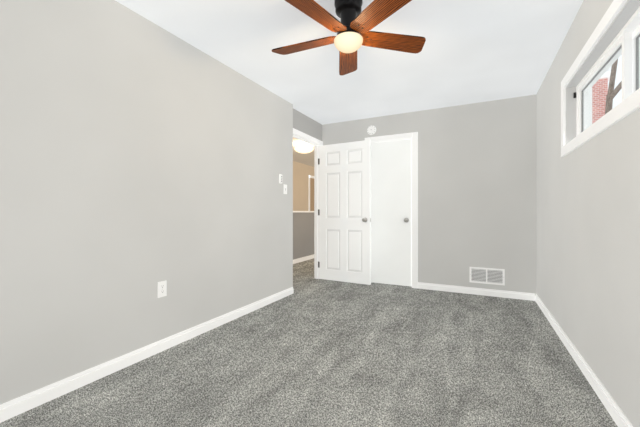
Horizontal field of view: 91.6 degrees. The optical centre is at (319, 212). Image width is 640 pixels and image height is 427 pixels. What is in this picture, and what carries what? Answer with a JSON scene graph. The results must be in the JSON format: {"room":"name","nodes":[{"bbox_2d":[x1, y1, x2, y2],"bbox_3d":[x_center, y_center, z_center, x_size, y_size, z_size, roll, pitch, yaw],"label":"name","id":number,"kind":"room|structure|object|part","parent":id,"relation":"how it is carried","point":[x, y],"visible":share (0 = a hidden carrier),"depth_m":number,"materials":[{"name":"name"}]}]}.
{"room":"empty bedroom","nodes":[
{"label":"empty bedroom","id":0,"kind":"room"},
{"bbox_2d":[0,0,292,404],"bbox_3d":[-1.345,-0.170,2.151,0.192,2.380,4.070,0,0,27],"label":"wall","id":1,"kind":"structure","parent":0,"point":[141,157],"depth_m":2.03,"materials":[{"name":"paint"}]},
{"bbox_2d":[0,287,293,422],"bbox_3d":[-1.226,0.978,2.159,0.014,0.085,3.950,0,0,27],"label":"baseboard","id":2,"kind":"structure","parent":1,"relation":"attached to","point":[24,403],"depth_m":1.99,"materials":[{"name":"white wood"}]},
{"bbox_2d":[158,280,166,297],"bbox_3d":[-1.161,0.565,2.294,0.008,0.115,0.070,0,0,27],"label":"electrical outlet plate","id":3,"kind":"object","parent":1,"relation":"attached to","point":[162,288],"visible":1,"depth_m":2.29,"materials":[{"name":"white plastic"}]},
{"bbox_2d":[293,161,313,210],"bbox_3d":[-1.370,-0.170,7.075,0.120,2.380,7.240,0,0,27],"label":"wall","id":4,"kind":"structure","parent":0,"point":[301,172],"depth_m":8.57,"materials":[{"name":"beige paint"}]},
{"bbox_2d":[308,175,313,210],"bbox_3d":[-0.114,-0.030,9.410,0.020,2.100,0.940,0,0,27],"label":"doorway","id":5,"kind":"structure","parent":4,"relation":"in","point":[310,193],"depth_m":9.09,"materials":[{"name":"beige"}]},
{"bbox_2d":[293,211,313,263],"bbox_3d":[-0.383,0.495,6.578,0.140,1.050,7.000,0,0,27],"label":"half wall","id":6,"kind":"structure","parent":0,"point":[303,235],"depth_m":6.53,"materials":[{"name":"grey paint"}]},
{"bbox_2d":[293,109,321,140],"bbox_3d":[-0.225,-0.170,4.414,0.085,2.380,0.979,0,0,27],"label":"wall","id":7,"kind":"structure","parent":0,"point":[305,124],"depth_m":4.39,"materials":[{"name":"paint"}]},
{"bbox_2d":[293,128,322,278],"bbox_3d":[-0.222,-0.038,4.420,0.119,2.116,0.958,0,0,27],"label":"door frame","id":8,"kind":"structure","parent":7,"relation":"attached to","point":[308,139],"depth_m":4.78,"materials":[{"name":"white wood"}]},
{"bbox_2d":[318,140,370,284],"bbox_3d":[0.325,-0.001,4.533,0.856,2.018,0.175,0,0,27],"label":"entry door","id":9,"kind":"structure","parent":7,"relation":"in","point":[345,212],"depth_m":4.51,"materials":[{"name":"white wood"}]},
{"bbox_3d":[-0.007,0.007,4.768,0.052,1.675,0.013,0,0,27],"label":"door trim hinges","id":10,"kind":"part","parent":9,"relation":"part of","materials":[{"name":"white wood"}]},
{"bbox_2d":[0,258,617,426],"bbox_3d":[0.308,1.080,4.594,5.112,0.120,9.920,0,0,27],"label":"floor","id":11,"kind":"structure","parent":0,"point":[311,351],"depth_m":1.98,"materials":[{"name":"grey carpet"}]},
{"bbox_2d":[115,0,583,166],"bbox_3d":[0.308,-1.420,4.594,5.112,0.120,9.920,0,0,27],"label":"ceiling","id":12,"kind":"structure","parent":0,"point":[474,51],"depth_m":2.63,"materials":[{"name":"paint"}]},
{"bbox_2d":[294,143,313,153],"bbox_3d":[-0.318,-1.268,6.186,0.410,0.185,0.410,0,0,27],"label":"hall ceiling light","id":13,"kind":"object","parent":12,"relation":"attached to","point":[303,149],"visible":1,"depth_m":6.07,"materials":[{"name":"white glass"}]},
{"bbox_2d":[272,0,425,74],"bbox_3d":[0.149,-1.196,1.988,1.022,0.328,1.037,0,0,27],"label":"fan","id":14,"kind":"object","parent":12,"relation":"hanging from","point":[354,27],"visible":1,"depth_m":1.95,"materials":[{"name":"brown wood"}]},
{"bbox_3d":[-0.096,-1.129,2.109,0.482,0.016,0.146,0,12,23],"label":"blade","id":15,"kind":"part","parent":14,"relation":"part of","materials":[{"name":"brown wood"}]},
{"bbox_3d":[-0.016,-1.129,1.764,0.146,0.016,0.482,16,10,40],"label":"blade","id":16,"kind":"part","parent":14,"relation":"part of","materials":[{"name":"brown wood"}]},
{"bbox_3d":[0.337,-1.129,1.734,0.146,0.016,0.482,14,-7,-30],"label":"blade","id":17,"kind":"part","parent":14,"relation":"part of","materials":[{"name":"brown wood"}]},
{"bbox_3d":[0.475,-1.129,2.060,0.482,0.016,0.146,0,-12,-13],"label":"blade","id":18,"kind":"part","parent":14,"relation":"part of","materials":[{"name":"brown wood"}]},
{"bbox_2d":[322,95,535,294],"bbox_3d":[1.238,-0.170,4.292,2.876,2.380,0.120,0,0,27],"label":"wall","id":19,"kind":"structure","parent":0,"point":[476,184],"depth_m":3.89,"materials":[{"name":"paint"}]},
{"bbox_2d":[367,125,375,134],"bbox_3d":[0.736,-1.180,4.457,0.132,0.132,0.036,0,0,27],"label":"smoke detector","id":20,"kind":"object","parent":19,"relation":"attached to","point":[371,129],"visible":0.98,"depth_m":4.44,"materials":[{"name":"white plastic"}]},
{"bbox_2d":[365,132,417,288],"bbox_3d":[0.996,-0.029,4.378,0.745,2.099,0.182,0,0,27],"label":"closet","id":21,"kind":"object","parent":19,"relation":"attached to","point":[391,212],"depth_m":4.33,"materials":[{"name":"white wood"}]},
{"bbox_2d":[418,282,534,300],"bbox_3d":[1.255,0.978,4.208,2.742,0.085,0.014,0,0,27],"label":"baseboard","id":22,"kind":"structure","parent":19,"relation":"attached to","point":[485,292],"depth_m":3.85,"materials":[{"name":"white wood"}]},
{"bbox_2d":[469,267,504,284],"bbox_3d":[2.042,0.777,3.815,0.380,0.195,0.008,0,0,27],"label":"air vent","id":23,"kind":"object","parent":19,"relation":"in","point":[494,276],"visible":1,"depth_m":3.81,"materials":[{"name":"white plastic"}]},
{"bbox_2d":[536,0,639,426],"bbox_3d":[1.452,-0.170,1.356,0.152,2.380,5.169,0,0,27],"label":"wall","id":24,"kind":"structure","parent":0,"point":[588,243],"depth_m":1.84,"materials":[{"name":"paint"}]},
{"bbox_2d":[535,294,632,426],"bbox_3d":[1.378,0.978,1.393,0.014,0.085,4.929,0,0,27],"label":"baseboard","id":25,"kind":"structure","parent":24,"relation":"attached to","point":[616,413],"depth_m":1.85,"materials":[{"name":"white wood"}]},
{"bbox_2d":[561,0,639,156],"bbox_3d":[1.598,-0.735,1.667,0.168,0.596,1.711,0,0,27],"label":"window unit","id":26,"kind":"structure","parent":24,"relation":"in","point":[625,43],"depth_m":1.77,"materials":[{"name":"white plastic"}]},
{"label":"outside","id":27,"kind":"structure","parent":0,"visible":0},
{"bbox_3d":[24.502,1.770,3.320,39.238,0.300,52.000,0,0,27],"label":"ground","id":28,"kind":"structure","parent":27,"visible":0},
{"bbox_2d":[592,66,611,123],"bbox_3d":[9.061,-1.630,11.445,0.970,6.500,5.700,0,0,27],"label":"building","id":29,"kind":"structure","parent":28,"relation":"on","point":[604,81],"depth_m":8.93,"materials":[{"name":"brick"}]},
{"bbox_2d":[605,59,621,113],"bbox_3d":[7.503,-4.587,6.214,2.252,12.425,6.041,0,0,-5],"label":"tree","id":30,"kind":"object","parent":28,"relation":"on","point":[611,94],"depth_m":7.09,"materials":[{"name":"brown plant"}]}
]}

